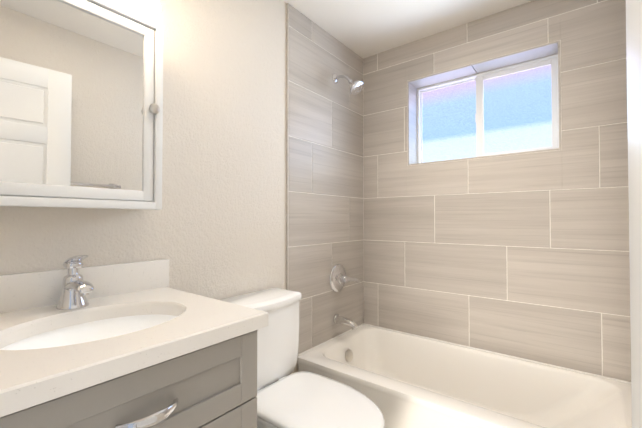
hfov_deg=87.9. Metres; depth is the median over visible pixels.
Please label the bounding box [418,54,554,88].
wall
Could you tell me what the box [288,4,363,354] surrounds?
wall tile
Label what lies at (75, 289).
faucet
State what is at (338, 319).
tub spout
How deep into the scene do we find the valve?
2.21 m
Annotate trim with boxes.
[286,3,288,289]
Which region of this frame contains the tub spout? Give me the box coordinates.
[333,314,357,329]
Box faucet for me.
[56,255,93,309]
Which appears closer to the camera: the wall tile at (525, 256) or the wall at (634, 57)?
the wall at (634, 57)
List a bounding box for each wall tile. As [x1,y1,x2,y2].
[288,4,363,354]
[363,0,630,381]
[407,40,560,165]
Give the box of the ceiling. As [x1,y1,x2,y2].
[283,0,532,57]
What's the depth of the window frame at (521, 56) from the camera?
2.12 m
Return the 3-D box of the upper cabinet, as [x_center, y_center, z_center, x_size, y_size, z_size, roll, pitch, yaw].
[-0.777,-0.352,1.006,0.146,0.667,0.562,-1,-1,38]
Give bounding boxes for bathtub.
[297,323,631,427]
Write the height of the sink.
0.155 m
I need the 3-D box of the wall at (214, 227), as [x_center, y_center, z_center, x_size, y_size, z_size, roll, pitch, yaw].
[-0.535,-0.012,1.567,0.160,2.380,2.575,-1,-1,38]
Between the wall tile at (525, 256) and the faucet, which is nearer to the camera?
the faucet
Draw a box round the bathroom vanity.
[0,255,267,427]
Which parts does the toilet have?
tank, seat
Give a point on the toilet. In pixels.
(286, 398)
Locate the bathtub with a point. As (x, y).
(399, 379)
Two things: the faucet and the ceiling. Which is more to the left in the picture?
the faucet
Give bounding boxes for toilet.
[221,288,384,427]
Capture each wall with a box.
[0,0,298,373]
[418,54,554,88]
[626,0,641,427]
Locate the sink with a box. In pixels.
[0,314,177,349]
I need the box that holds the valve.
[330,264,359,291]
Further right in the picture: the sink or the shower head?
the shower head
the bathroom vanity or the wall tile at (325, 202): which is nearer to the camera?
the bathroom vanity
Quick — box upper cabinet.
[0,0,162,209]
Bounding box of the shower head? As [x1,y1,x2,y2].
[332,73,363,94]
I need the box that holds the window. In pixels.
[417,54,558,162]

